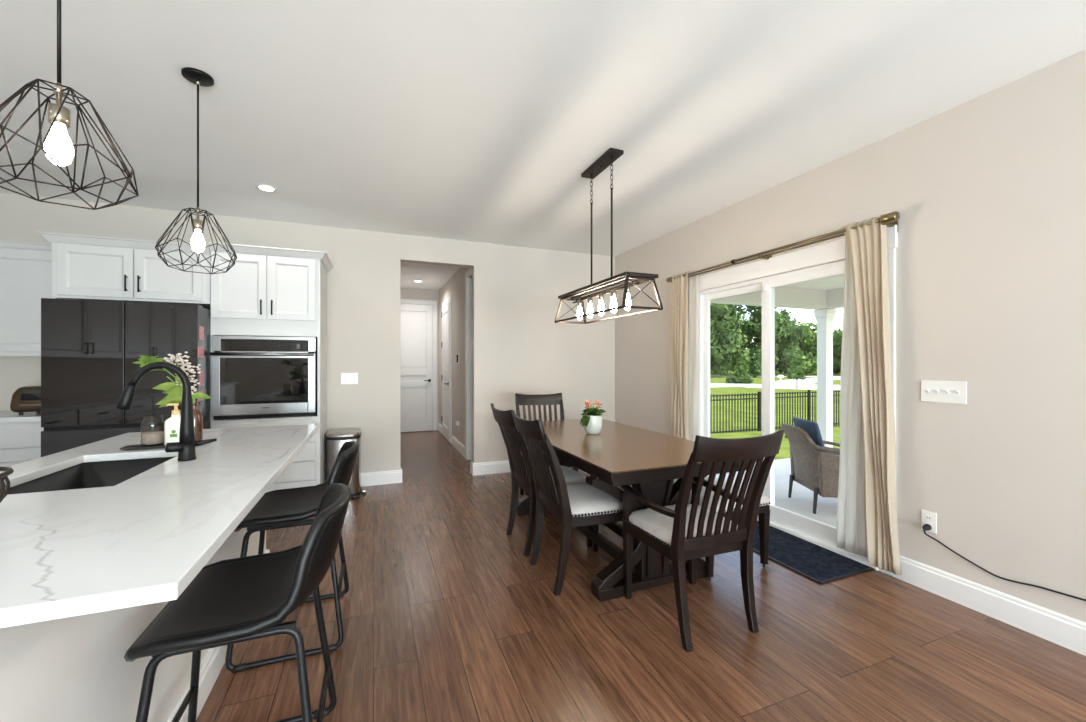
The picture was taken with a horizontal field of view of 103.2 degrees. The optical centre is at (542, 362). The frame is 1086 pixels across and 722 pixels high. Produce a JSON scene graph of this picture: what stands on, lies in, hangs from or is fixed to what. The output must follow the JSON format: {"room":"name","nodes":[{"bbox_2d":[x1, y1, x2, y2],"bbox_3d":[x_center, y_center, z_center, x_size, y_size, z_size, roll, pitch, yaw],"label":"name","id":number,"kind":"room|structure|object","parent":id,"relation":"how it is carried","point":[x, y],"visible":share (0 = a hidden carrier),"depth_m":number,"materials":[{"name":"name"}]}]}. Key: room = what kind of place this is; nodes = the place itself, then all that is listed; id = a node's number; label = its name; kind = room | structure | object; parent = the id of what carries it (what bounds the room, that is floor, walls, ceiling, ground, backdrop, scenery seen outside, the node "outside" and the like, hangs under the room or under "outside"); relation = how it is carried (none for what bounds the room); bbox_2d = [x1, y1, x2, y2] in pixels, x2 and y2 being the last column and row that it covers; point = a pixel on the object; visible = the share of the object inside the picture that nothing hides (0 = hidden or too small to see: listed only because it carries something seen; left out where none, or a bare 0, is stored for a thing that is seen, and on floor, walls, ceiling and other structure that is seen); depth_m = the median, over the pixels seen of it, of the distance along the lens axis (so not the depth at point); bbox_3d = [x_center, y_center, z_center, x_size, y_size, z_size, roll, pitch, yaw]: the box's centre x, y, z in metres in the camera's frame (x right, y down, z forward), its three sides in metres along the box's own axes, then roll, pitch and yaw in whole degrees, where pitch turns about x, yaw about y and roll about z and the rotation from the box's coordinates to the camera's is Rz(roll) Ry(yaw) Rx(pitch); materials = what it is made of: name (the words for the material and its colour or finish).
{"room":"dining room","nodes":[
{"label":"dining room","id":0,"kind":"room"},
{"bbox_2d":[0,192,614,472],"bbox_3d":[-1.972,-0.051,4.665,6.554,2.743,0.130,0,0,-22],"label":"wall","id":1,"kind":"structure","parent":0,"point":[518,347],"depth_m":4.72,"materials":[{"name":"beige paint"}]},
{"bbox_2d":[0,240,51,355],"bbox_3d":[-4.331,-0.502,3.473,0.980,0.897,0.350,0,0,-22],"label":"upper cabinet","id":2,"kind":"object","parent":1,"relation":"attached to","point":[25,267],"visible":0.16,"depth_m":3.40,"materials":[{"name":"white wood"}]},
{"bbox_2d":[36,231,210,309],"bbox_3d":[-3.376,0.175,3.674,1.039,2.292,0.677,0,0,-22],"label":"upper cabinet","id":3,"kind":"object","parent":1,"relation":"attached to","point":[84,267],"visible":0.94,"depth_m":3.38,"materials":[{"name":"white wood"}]},
{"bbox_2d":[341,373,357,383],"bbox_3d":[-2.051,0.166,4.557,0.164,0.120,0.011,0,0,-22],"label":"light switch","id":4,"kind":"object","parent":1,"relation":"attached to","point":[346,378],"visible":1,"depth_m":4.56,"materials":[{"name":"white plastic"}]},
{"bbox_2d":[361,460,510,486],"bbox_3d":[-0.657,1.250,5.174,3.434,0.142,0.148,0,0,-22],"label":"baseboard","id":5,"kind":"structure","parent":1,"relation":"attached to","point":[392,476],"depth_m":4.74,"materials":[{"name":"white wood"}]},
{"bbox_2d":[400,288,438,431],"bbox_3d":[-2.578,-0.051,8.309,1.400,2.743,0.150,0,0,-22],"label":"wall","id":6,"kind":"structure","parent":0,"point":[405,293],"depth_m":8.39,"materials":[{"name":"beige paint"}]},
{"bbox_2d":[400,304,432,431],"bbox_3d":[-2.496,0.096,8.197,0.770,2.430,0.097,0,0,-22],"label":"door","id":7,"kind":"structure","parent":6,"relation":"in","point":[416,321],"depth_m":8.24,"materials":[{"name":"paint"}]},
{"bbox_2d":[400,299,436,430],"bbox_3d":[-2.514,0.053,8.242,0.950,2.535,0.022,0,0,-22],"label":"trim","id":8,"kind":"structure","parent":6,"relation":"attached to","point":[402,301],"depth_m":8.39,"materials":[{"name":"white wood"}]},
{"bbox_2d":[439,267,471,445],"bbox_3d":[-0.983,-0.051,6.991,0.900,2.743,3.472,0,0,-22],"label":"wall","id":9,"kind":"structure","parent":0,"point":[455,286],"depth_m":6.60,"materials":[{"name":"beige paint"}]},
{"bbox_2d":[441,302,449,441],"bbox_3d":[-1.716,0.151,7.500,0.087,2.320,0.774,0,0,-22],"label":"door","id":10,"kind":"structure","parent":9,"relation":"in","point":[445,314],"depth_m":7.49,"materials":[{"name":"paint"}]},
{"bbox_2d":[442,295,451,442],"bbox_3d":[-1.682,0.106,7.506,0.022,2.430,0.960,0,0,-22],"label":"trim","id":11,"kind":"structure","parent":9,"relation":"attached to","point":[449,299],"depth_m":7.07,"materials":[{"name":"white wood"}]},
{"bbox_2d":[438,423,464,457],"bbox_3d":[-1.913,1.250,6.624,1.100,0.142,3.472,0,0,-22],"label":"baseboard","id":12,"kind":"structure","parent":9,"relation":"attached to","point":[459,446],"depth_m":6.50,"materials":[{"name":"white wood"}]},
{"bbox_2d":[456,354,459,363],"bbox_3d":[-1.287,-0.059,6.479,0.039,0.140,0.120,0,0,-22],"label":"thermostat","id":13,"kind":"object","parent":9,"relation":"attached to","point":[457,355],"visible":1,"depth_m":6.43,"materials":[{"name":"white plastic"}]},
{"bbox_2d":[465,268,471,459],"bbox_3d":[-0.853,0.036,5.608,0.172,2.570,0.780,0,0,-22],"label":"trim","id":14,"kind":"structure","parent":9,"relation":"attached to","point":[468,281],"depth_m":5.85,"materials":[{"name":"white wood"}]},
{"bbox_2d":[0,0,1085,289],"bbox_3d":[-1.032,-1.472,2.281,6.554,0.100,12.500,0,0,-22],"label":"ceiling","id":15,"kind":"structure","parent":0,"point":[482,121],"depth_m":2.30,"materials":[{"name":"paint"}]},
{"bbox_2d":[0,0,138,209],"bbox_3d":[-1.339,-0.942,1.190,0.347,0.959,0.340,0,0,-22],"label":"pendant light","id":16,"kind":"object","parent":15,"relation":"hanging from","point":[57,145],"visible":1,"depth_m":1.19,"materials":[{"name":"black metal"}]},
{"bbox_2d":[48,93,69,127],"bbox_3d":[-1.339,-0.700,1.190,0.042,0.084,0.041,0,0,-22],"label":"socket","id":17,"kind":"object","parent":16,"relation":"attached to","point":[63,119],"depth_m":1.18,"materials":[{"name":"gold metal"}]},
{"bbox_2d":[155,67,236,273],"bbox_3d":[-1.710,-0.942,2.131,0.347,0.959,0.340,0,0,-22],"label":"pendant light","id":18,"kind":"object","parent":15,"relation":"hanging from","point":[198,77],"visible":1,"depth_m":2.12,"materials":[{"name":"black metal"}]},
{"bbox_2d":[193,213,202,230],"bbox_3d":[-1.710,-0.700,2.131,0.042,0.084,0.041,0,0,-22],"label":"socket","id":19,"kind":"object","parent":18,"relation":"attached to","point":[197,222],"depth_m":2.12,"materials":[{"name":"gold metal"}]},
{"bbox_2d":[255,184,276,191],"bbox_3d":[-2.248,-1.418,3.496,0.150,0.008,0.150,0,0,-22],"label":"recessed light","id":20,"kind":"object","parent":15,"relation":"in","point":[263,187],"visible":1,"depth_m":3.49,"materials":[{"name":"white plastic"}]},
{"bbox_2d":[554,148,662,323],"bbox_3d":[0.413,-0.873,3.055,0.285,1.098,1.035,0,0,-22],"label":"linear chandelier","id":21,"kind":"object","parent":15,"relation":"hanging from","point":[611,155],"visible":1,"depth_m":2.93,"materials":[{"name":"brown metal"}]},
{"bbox_2d":[599,294,603,300],"bbox_3d":[0.413,-0.466,3.055,0.036,0.050,0.036,0,0,-22],"label":"socket","id":22,"kind":"object","parent":21,"relation":"attached to","point":[601,296],"depth_m":3.04,"materials":[{"name":"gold metal"}]},
{"bbox_2d":[611,290,615,296],"bbox_3d":[0.476,-0.466,2.896,0.036,0.050,0.036,0,0,-22],"label":"socket","id":23,"kind":"object","parent":21,"relation":"attached to","point":[613,292],"depth_m":2.88,"materials":[{"name":"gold metal"}]},
{"bbox_2d":[196,430,1085,721],"bbox_3d":[-1.032,1.371,2.281,6.554,0.100,12.500,0,0,-22],"label":"floor","id":24,"kind":"structure","parent":0,"point":[446,617],"depth_m":2.05,"materials":[{"name":"brown wood"}]},
{"bbox_2d":[0,421,43,466],"bbox_3d":[-4.251,0.879,3.268,0.982,0.884,0.790,0,0,-22],"label":"base cabinet","id":25,"kind":"object","parent":24,"relation":"on","point":[20,442],"visible":0.05,"depth_m":3.17,"materials":[{"name":"white wood"}]},
{"bbox_2d":[41,298,210,456],"bbox_3d":[-3.253,0.433,3.574,0.896,1.775,0.875,0,0,-22],"label":"refrigerator","id":26,"kind":"object","parent":24,"relation":"on","point":[90,348],"visible":0.56,"depth_m":3.13,"materials":[{"name":"metal"}]},
{"bbox_2d":[198,346,203,357],"bbox_3d":[-2.698,-0.084,3.392,0.002,0.090,0.120,0,0,-22],"label":"magnet","id":27,"kind":"object","parent":26,"relation":"attached to","point":[200,349],"visible":1,"depth_m":3.38},
{"bbox_2d":[199,370,203,385],"bbox_3d":[-2.703,0.121,3.406,0.002,0.120,0.090,0,0,-22],"label":"magnet","id":28,"kind":"object","parent":26,"relation":"attached to","point":[201,375],"visible":1,"depth_m":3.40},
{"bbox_2d":[199,326,203,340],"bbox_3d":[-2.703,-0.234,3.406,0.002,0.110,0.090,0,0,-22],"label":"magnet","id":29,"kind":"object","parent":26,"relation":"attached to","point":[201,329],"visible":1,"depth_m":3.40},
{"bbox_2d":[0,528,269,721],"bbox_3d":[-1.690,0.880,1.601,0.752,0.881,2.186,0,0,-22],"label":"kitchen island","id":30,"kind":"object","parent":24,"relation":"on","point":[75,668],"visible":0.17,"depth_m":1.05,"materials":[{"name":"paint"}]},
{"bbox_2d":[0,424,318,627],"bbox_3d":[-1.551,0.423,1.653,0.997,0.032,2.237,0,0,-22],"label":"island countertop","id":31,"kind":"structure","parent":30,"relation":"on","point":[142,539],"depth_m":1.11,"materials":[{"name":"white stone"}]},
{"bbox_2d":[0,467,13,502],"bbox_3d":[-1.457,0.341,1.038,0.228,0.130,0.228,0,0,-22],"label":"wire basket","id":32,"kind":"object","parent":31,"relation":"on","point":[4,488],"visible":1,"depth_m":1.11,"materials":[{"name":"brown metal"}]},
{"bbox_2d":[7,457,173,494],"bbox_3d":[-1.720,0.555,1.657,0.445,0.228,0.715,0,0,-22],"label":"sink","id":33,"kind":"object","parent":31,"relation":"in","point":[102,473],"visible":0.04,"depth_m":1.90,"materials":[{"name":"black stone"}]},
{"bbox_2d":[120,443,164,449],"bbox_3d":[-1.825,0.401,2.080,0.310,0.012,0.100,0,0,-22],"label":"tray","id":34,"kind":"object","parent":31,"relation":"on","point":[161,445],"visible":0.56,"depth_m":2.03,"materials":[{"name":"black stone"}]},
{"bbox_2d":[140,415,163,445],"bbox_3d":[-1.875,0.325,2.069,0.092,0.140,0.091,0,0,-22],"label":"glass jar","id":35,"kind":"object","parent":34,"relation":"on","point":[150,438],"visible":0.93,"depth_m":2.04,"materials":[{"name":"white"}]},
{"bbox_2d":[164,403,180,445],"bbox_3d":[-1.774,0.294,2.079,0.082,0.200,0.055,0,0,-22],"label":"soap dispenser","id":36,"kind":"object","parent":34,"relation":"on","point":[172,424],"visible":0.77,"depth_m":2.06,"materials":[{"name":"beige plastic"}]},
{"bbox_2d":[192,402,202,440],"bbox_3d":[-1.719,0.294,2.119,0.068,0.200,0.068,0,0,-22],"label":"vase","id":37,"kind":"object","parent":34,"relation":"on","point":[197,415],"visible":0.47,"depth_m":2.11,"materials":[{"name":"brown glass"}]},
{"bbox_2d":[133,355,199,380],"bbox_3d":[-1.823,0.165,2.079,0.259,0.400,0.133,0,0,-22],"label":"leafy sprig","id":38,"kind":"object","parent":37,"relation":"in","point":[144,360],"visible":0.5,"depth_m":2.06,"materials":[{"name":"green plant"}]},
{"bbox_2d":[164,351,193,401],"bbox_3d":[-1.785,0.154,2.118,0.135,0.422,0.105,0,0,-22],"label":"flower sprig","id":39,"kind":"object","parent":37,"relation":"in","point":[178,356],"visible":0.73,"depth_m":2.11,"materials":[{"name":"white plant"}]},
{"bbox_2d":[152,375,211,406],"bbox_3d":[-1.770,0.212,2.098,0.158,0.305,0.196,0,0,26],"label":"leafy sprig","id":40,"kind":"object","parent":37,"relation":"in","point":[174,391],"visible":0.6,"depth_m":2.07,"materials":[{"name":"green plant"}]},
{"bbox_2d":[175,359,200,401],"bbox_3d":[-1.735,0.174,2.097,0.104,0.381,0.085,0,0,-22],"label":"flower sprig","id":41,"kind":"object","parent":37,"relation":"in","point":[186,360],"visible":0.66,"depth_m":2.10,"materials":[{"name":"white plant"}]},
{"bbox_2d":[176,377,199,401],"bbox_3d":[-1.749,0.215,2.109,0.111,0.300,0.093,0,0,22],"label":"flower sprig","id":42,"kind":"object","parent":37,"relation":"in","point":[193,388],"visible":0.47,"depth_m":2.11,"materials":[{"name":"white plant"}]},
{"bbox_2d":[116,362,216,460],"bbox_3d":[-1.552,0.201,1.773,0.323,0.412,0.100,0,0,-30],"label":"kitchen faucet","id":43,"kind":"object","parent":31,"relation":"on","point":[185,448],"visible":1,"depth_m":1.78,"materials":[{"name":"black metal"}]},
{"bbox_2d":[124,483,350,721],"bbox_3d":[-0.876,0.871,1.326,0.517,0.901,0.517,0,0,-22],"label":"bar stool","id":44,"kind":"object","parent":24,"relation":"on","point":[235,600],"visible":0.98,"depth_m":1.23,"materials":[{"name":"black leather"}]},
{"bbox_2d":[208,242,332,491],"bbox_3d":[-2.483,0.160,4.027,0.875,2.322,0.677,0,0,-22],"label":"tall cabinet","id":45,"kind":"object","parent":24,"relation":"on","point":[268,291],"visible":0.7,"depth_m":3.79,"materials":[{"name":"white wood"}]},
{"bbox_2d":[210,335,316,419],"bbox_3d":[-2.495,0.122,3.962,0.770,0.705,0.648,0,0,-22],"label":"wall oven","id":46,"kind":"object","parent":45,"relation":"in","point":[252,376],"visible":1,"depth_m":3.71,"materials":[{"name":"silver metal"}]},
{"bbox_2d":[225,441,358,672],"bbox_3d":[-1.200,0.871,2.150,0.517,0.901,0.517,0,0,-22],"label":"bar stool","id":47,"kind":"object","parent":24,"relation":"on","point":[291,507],"visible":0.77,"depth_m":2.02,"materials":[{"name":"black leather"}]},
{"bbox_2d":[327,428,360,497],"bbox_3d":[-1.986,1.000,4.300,0.310,0.642,0.416,0,0,-22],"label":"trash can","id":48,"kind":"object","parent":24,"relation":"on","point":[336,438],"visible":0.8,"depth_m":4.19,"materials":[{"name":"silver metal"}]},
{"bbox_2d":[491,403,591,556],"bbox_3d":[-0.029,0.816,3.196,0.670,1.009,0.520,0,0,-22],"label":"dining chair","id":49,"kind":"object","parent":24,"relation":"on","point":[521,477],"visible":0.55,"depth_m":3.07,"materials":[{"name":"brown wood"}]},
{"bbox_2d":[526,466,585,486],"bbox_3d":[0.068,0.854,3.236,0.448,0.072,0.489,0,0,-22],"label":"cushion","id":50,"kind":"object","parent":49,"relation":"on","point":[571,476],"depth_m":3.10,"materials":[{"name":"beige fabric"}]},
{"bbox_2d":[515,393,577,494],"bbox_3d":[0.016,0.816,4.186,0.533,1.009,0.670,0,0,-12],"label":"dining chair","id":51,"kind":"object","parent":24,"relation":"on","point":[520,399],"visible":0.19,"depth_m":4.43,"materials":[{"name":"brown wood"}]},
{"bbox_2d":[511,410,633,595],"bbox_3d":[0.166,0.816,2.701,0.670,1.009,0.520,0,0,-22],"label":"dining chair","id":52,"kind":"object","parent":24,"relation":"on","point":[582,504],"visible":0.84,"depth_m":2.54,"materials":[{"name":"brown wood"}]},
{"bbox_2d":[555,483,622,516],"bbox_3d":[0.263,0.854,2.740,0.448,0.072,0.489,0,0,-22],"label":"cushion","id":53,"kind":"object","parent":52,"relation":"on","point":[586,500],"depth_m":2.55,"materials":[{"name":"beige fabric"}]},
{"bbox_2d":[511,419,756,601],"bbox_3d":[0.455,0.940,3.281,1.010,0.762,1.930,0,0,-22],"label":"dining table","id":54,"kind":"object","parent":24,"relation":"on","point":[649,461],"visible":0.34,"depth_m":2.54,"materials":[{"name":"brown wood"}]},
{"bbox_2d":[580,400,605,433],"bbox_3d":[0.398,0.427,3.393,0.206,0.264,0.186,0,0,-22],"label":"potted kalanchoe","id":55,"kind":"object","parent":54,"relation":"on","point":[591,420],"visible":1,"depth_m":3.35,"materials":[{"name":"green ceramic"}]},
{"bbox_2d":[584,414,601,433],"bbox_3d":[0.396,0.484,3.402,0.147,0.148,0.147,0,0,-22],"label":"pot","id":56,"kind":"object","parent":55,"relation":"attached to","point":[592,422],"depth_m":3.34,"materials":[{"name":"white ceramic"}]},
{"bbox_2d":[620,429,783,651],"bbox_3d":[0.793,0.816,2.210,0.533,1.009,0.670,0,0,-20],"label":"armchair","id":57,"kind":"object","parent":24,"relation":"on","point":[681,532],"visible":1,"depth_m":2.06,"materials":[{"name":"brown wood"}]},
{"bbox_2d":[629,504,737,545],"bbox_3d":[0.756,0.854,2.308,0.489,0.072,0.448,0,0,-20],"label":"cushion","id":58,"kind":"object","parent":57,"relation":"on","point":[657,527],"depth_m":2.22,"materials":[{"name":"beige fabric"}]},
{"bbox_2d":[673,476,769,579],"bbox_3d":[0.984,1.085,3.312,0.514,0.471,1.386,0,0,-22],"label":"bench","id":59,"kind":"object","parent":24,"relation":"on","point":[764,509],"visible":0.16,"depth_m":2.76,"materials":[{"name":"white fabric"}]},
{"bbox_2d":[673,476,769,512],"bbox_3d":[0.984,0.882,3.312,0.506,0.065,1.376,0,0,-22],"label":"cushion","id":60,"kind":"object","parent":59,"relation":"on","point":[764,502],"depth_m":2.75,"materials":[{"name":"beige fabric"}]},
{"bbox_2d":[731,518,874,583],"bbox_3d":[1.671,1.315,3.217,0.514,0.010,1.208,0,0,-22],"label":"doormat","id":61,"kind":"object","parent":24,"relation":"on","point":[821,565],"visible":0.51,"depth_m":2.88,"materials":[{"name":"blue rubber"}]},
{"bbox_3d":[-2.330,0.879,-2.047,0.657,0.884,1.480,0,0,-22],"label":"base cabinet","id":62,"kind":"object","parent":24,"relation":"on","visible":0},
{"bbox_2d":[0,410,40,422],"bbox_3d":[-3.122,0.417,0.405,0.982,0.036,6.945,0,0,-22],"label":"countertop","id":63,"kind":"structure","parent":62,"relation":"on","point":[5,416],"depth_m":3.20,"materials":[{"name":"white stone"}]},
{"bbox_2d":[10,386,40,414],"bbox_3d":[-3.944,0.291,3.402,0.302,0.215,0.247,0,0,-22],"label":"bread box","id":64,"kind":"object","parent":63,"relation":"on","point":[26,398],"visible":0.44,"depth_m":3.30,"materials":[{"name":"brown wood"}]},
{"bbox_2d":[615,49,1085,622],"bbox_3d":[2.608,-0.051,1.780,0.150,2.743,8.598,0,0,-22],"label":"wall","id":65,"kind":"structure","parent":0,"point":[988,190],"depth_m":2.31,"materials":[{"name":"beige paint"}]},
{"bbox_2d":[666,211,899,281],"bbox_3d":[1.749,-0.853,3.571,0.130,0.103,2.148,0,0,-22],"label":"curtain rod","id":66,"kind":"object","parent":65,"relation":"attached to","point":[891,219],"visible":0.93,"depth_m":3.16,"materials":[{"name":"gold metal"}]},
{"bbox_2d":[670,272,689,439],"bbox_3d":[1.387,0.180,4.373,0.069,2.170,0.281,0,0,-22],"label":"curtain","id":67,"kind":"object","parent":66,"relation":"hanging from","point":[679,339],"visible":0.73,"depth_m":4.36,"materials":[{"name":"white fabric"}]},
{"bbox_2d":[688,275,699,440],"bbox_3d":[1.454,0.191,4.330,0.050,2.128,0.332,0,0,-22],"label":"sheer curtain","id":68,"kind":"object","parent":66,"relation":"hanging from","point":[693,282],"visible":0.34,"depth_m":4.24,"materials":[{"name":"white fabric"}]},
{"bbox_2d":[836,236,867,557],"bbox_3d":[2.057,0.191,2.802,0.058,2.128,0.302,0,0,-22],"label":"sheer curtain","id":69,"kind":"object","parent":66,"relation":"hanging from","point":[851,532],"visible":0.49,"depth_m":2.85,"materials":[{"name":"white fabric"}]},
{"bbox_2d":[841,215,901,574],"bbox_3d":[2.045,0.180,2.708,0.070,2.170,0.348,0,0,-22],"label":"curtain","id":70,"kind":"object","parent":66,"relation":"hanging from","point":[867,244],"visible":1,"depth_m":2.66,"materials":[{"name":"white fabric"}]},
{"bbox_2d":[698,260,878,570],"bbox_3d":[1.894,0.306,3.536,0.170,2.030,1.670,0,0,-22],"label":"door","id":71,"kind":"structure","parent":65,"relation":"in","point":[814,531],"depth_m":3.52,"materials":[{"name":"white plastic"}]},
{"bbox_2d":[699,225,897,576],"bbox_3d":[1.831,0.236,3.512,0.024,2.170,1.870,0,0,-22],"label":"trim","id":72,"kind":"structure","parent":65,"relation":"attached to","point":[832,251],"depth_m":3.15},
{"bbox_2d":[921,509,936,533],"bbox_3d":[2.239,0.921,2.495,0.010,0.120,0.074,0,0,-22],"label":"wall outlet","id":73,"kind":"object","parent":65,"relation":"attached to","point":[927,517],"visible":0.98,"depth_m":2.49,"materials":[{"name":"white plastic"}]},
{"bbox_2d":[922,524,1085,600],"bbox_3d":[2.576,1.125,1.563,0.052,0.384,2.018,0,0,-22],"label":"power cord","id":74,"kind":"object","parent":73,"relation":"attached to","point":[925,527],"visible":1,"depth_m":2.24,"materials":[{"name":"black rubber"}]},
{"bbox_2d":[921,380,966,403],"bbox_3d":[2.261,0.163,2.424,0.021,0.123,0.205,0,0,-22],"label":"light switch","id":75,"kind":"object","parent":65,"relation":"attached to","point":[955,392],"visible":1,"depth_m":2.41,"materials":[{"name":"white plastic"}]},
{"bbox_2d":[894,555,1085,655],"bbox_3d":[2.533,1.250,1.741,0.018,0.142,8.580,0,0,-22],"label":"baseboard","id":76,"kind":"structure","parent":65,"relation":"attached to","point":[1067,632],"depth_m":2.21,"materials":[{"name":"white wood"}]},
{"label":"outside","id":77,"kind":"structure","parent":0,"visible":0},
{"bbox_2d":[710,369,840,459],"bbox_3d":[42.127,2.041,70.358,170.000,1.000,220.000,0,0,-22],"label":"lawn","id":78,"kind":"structure","parent":77,"point":[784,452],"depth_m":20.44,"materials":[{"name":"green plant"}]},
{"bbox_2d":[710,303,742,375],"bbox_3d":[27.812,-4.650,76.695,13.146,14.982,12.845,0,0,-4],"label":"leafy tree","id":79,"kind":"object","parent":78,"relation":"on","point":[730,343],"visible":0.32,"depth_m":73.04,"materials":[{"name":"green plant"}]},
{"bbox_2d":[725,377,734,383],"bbox_3d":[23.232,2.218,53.098,1.560,1.039,1.284,0,0,-22],"label":"shrub","id":80,"kind":"object","parent":78,"relation":"on","point":[728,379],"visible":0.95,"depth_m":52.84,"materials":[{"name":"green plant"}]},
{"bbox_2d":[710,305,753,374],"bbox_3d":[39.732,-5.145,98.494,18.374,16.614,17.146,0,0,-22],"label":"leafy tree","id":81,"kind":"object","parent":78,"relation":"on","point":[743,316],"visible":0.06,"depth_m":93.46,"materials":[{"name":"green plant"}]},
{"bbox_2d":[733,377,743,383],"bbox_3d":[23.922,2.223,52.414,1.296,1.069,1.334,0,0,14],"label":"shrub","id":82,"kind":"object","parent":78,"relation":"on","point":[739,380],"visible":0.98,"depth_m":52.13,"materials":[{"name":"green plant"}]},
{"bbox_2d":[734,361,748,377],"bbox_3d":[25.873,1.263,56.016,1.899,3.156,1.873,0,0,23],"label":"young tree","id":83,"kind":"object","parent":78,"relation":"on","point":[745,368],"visible":0.98,"depth_m":55.77,"materials":[{"name":"green plant"}]},
{"bbox_2d":[741,377,753,383],"bbox_3d":[24.697,2.192,52.041,1.574,1.075,1.456,0,0,24],"label":"shrub","id":84,"kind":"object","parent":78,"relation":"on","point":[749,380],"visible":0.95,"depth_m":51.79,"materials":[{"name":"green plant"}]},
{"bbox_2d":[710,304,788,376],"bbox_3d":[35.902,-5.714,80.557,16.514,17.408,15.316,0,0,14],"label":"leafy tree","id":85,"kind":"object","parent":78,"relation":"on","point":[746,330],"visible":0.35,"depth_m":76.43,"materials":[{"name":"green plant"}]},
{"bbox_2d":[741,309,804,375],"bbox_3d":[44.724,-3.992,84.425,12.074,13.666,12.222,0,0,40],"label":"leafy tree","id":86,"kind":"object","parent":78,"relation":"on","point":[793,335],"visible":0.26,"depth_m":80.77,"materials":[{"name":"green plant"}]},
{"bbox_2d":[710,390,839,433],"bbox_3d":[7.404,1.511,13.024,10.670,1.340,0.060,0,0,-22],"label":"metal fence","id":87,"kind":"object","parent":78,"relation":"on","point":[808,392],"visible":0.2,"depth_m":12.57,"materials":[{"name":"black metal"}]},
{"bbox_2d":[759,353,804,372],"bbox_3d":[59.458,-2.882,103.841,13.641,12.101,13.463,0,0,-22],"label":"leafy tree","id":88,"kind":"object","parent":78,"relation":"on","point":[780,370],"visible":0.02,"depth_m":102.72,"materials":[{"name":"green plant"}]},
{"bbox_2d":[775,321,816,374],"bbox_3d":[52.850,-2.559,87.643,12.874,11.613,11.598,0,0,-22],"label":"leafy tree","id":89,"kind":"object","parent":78,"relation":"on","point":[810,361],"visible":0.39,"depth_m":85.91,"materials":[{"name":"green plant"}]},
{"bbox_2d":[787,357,805,388],"bbox_3d":[24.159,1.139,41.033,1.587,3.405,1.672,0,0,26],"label":"young tree","id":90,"kind":"object","parent":78,"relation":"on","point":[795,369],"visible":1,"depth_m":40.67,"materials":[{"name":"green plant"}]},
{"bbox_2d":[803,332,841,373],"bbox_3d":[60.745,-2.015,91.939,11.682,9.712,11.092,0,0,-22],"label":"leafy tree","id":91,"kind":"object","parent":78,"relation":"on","point":[837,351],"visible":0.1,"depth_m":88.36,"materials":[{"name":"green plant"}]},
{"bbox_2d":[833,323,842,372],"bbox_3d":[63.543,-2.779,86.095,10.617,11.729,11.257,0,0,-22],"label":"leafy tree","id":92,"kind":"object","parent":78,"relation":"on","point":[838,333],"visible":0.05,"depth_m":86.82,"materials":[{"name":"green plant"}]},
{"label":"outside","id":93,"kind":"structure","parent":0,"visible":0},
{"bbox_2d":[748,376,840,388],"bbox_3d":[47.139,2.506,64.986,65.808,0.040,28.554,0,0,-22],"label":"path","id":94,"kind":"structure","parent":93,"point":[785,384],"depth_m":51.79,"materials":[{"name":"concrete"}]},
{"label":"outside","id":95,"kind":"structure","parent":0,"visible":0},
{"bbox_2d":[715,458,837,526],"bbox_3d":[4.702,1.496,2.188,4.046,0.150,8.620,0,0,-22],"label":"patio slab","id":96,"kind":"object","parent":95,"point":[801,500],"depth_m":4.47,"materials":[{"name":"concrete"}]},
{"bbox_2d":[781,417,839,513],"bbox_3d":[2.814,0.994,4.277,0.739,0.856,0.610,0,0,5],"label":"wicker armchair","id":97,"kind":"object","parent":96,"relation":"on","point":[815,466],"visible":0.75,"depth_m":4.11,"materials":[{"name":"wicker"}]},
{"bbox_2d":[793,417,825,451],"bbox_3d":[2.669,0.781,4.291,0.153,0.430,0.440,0,0,5],"label":"cushion","id":98,"kind":"object","parent":97,"relation":"on","point":[812,428],"depth_m":4.15,"materials":[{"name":"blue fabric"}]},
{"bbox_2d":[813,309,836,446],"bbox_3d":[4.205,0.314,6.415,0.210,2.215,0.210,0,0,-22],"label":"porch column","id":99,"kind":"structure","parent":96,"relation":"on","point":[824,317],"depth_m":6.36,"materials":[{"name":"white paint"}]},
{"bbox_2d":[710,286,843,309],"bbox_3d":[4.349,-0.929,1.994,3.166,0.260,8.520,0,0,-22],"label":"beam","id":100,"kind":"structure","parent":99,"relation":"on","point":[785,297],"depth_m":6.08,"materials":[{"name":"white paint"}]},
{"bbox_2d":[782,275,843,289],"bbox_3d":[4.609,-1.119,2.151,3.846,0.120,8.620,0,0,-22],"label":"ceiling","id":101,"kind":"structure","parent":100,"relation":"on","point":[836,282],"depth_m":5.81,"materials":[{"name":"white paint"}]},
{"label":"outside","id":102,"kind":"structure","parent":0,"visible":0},
{"bbox_2d":[710,383,839,389],"bbox_3d":[21.312,2.511,47.307,41.135,0.040,11.366,0,0,17],"label":"road","id":103,"kind":"structure","parent":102,"point":[810,387],"depth_m":47.32,"materials":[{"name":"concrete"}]},
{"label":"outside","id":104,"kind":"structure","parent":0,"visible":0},
{"bbox_2d":[710,375,816,376],"bbox_3d":[41.612,2.511,79.223,55.886,0.040,36.615,0,0,-22],"label":"street","id":105,"kind":"structure","parent":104,"point":[710,375],"depth_m":78.87,"materials":[{"name":"grey asphalt"}]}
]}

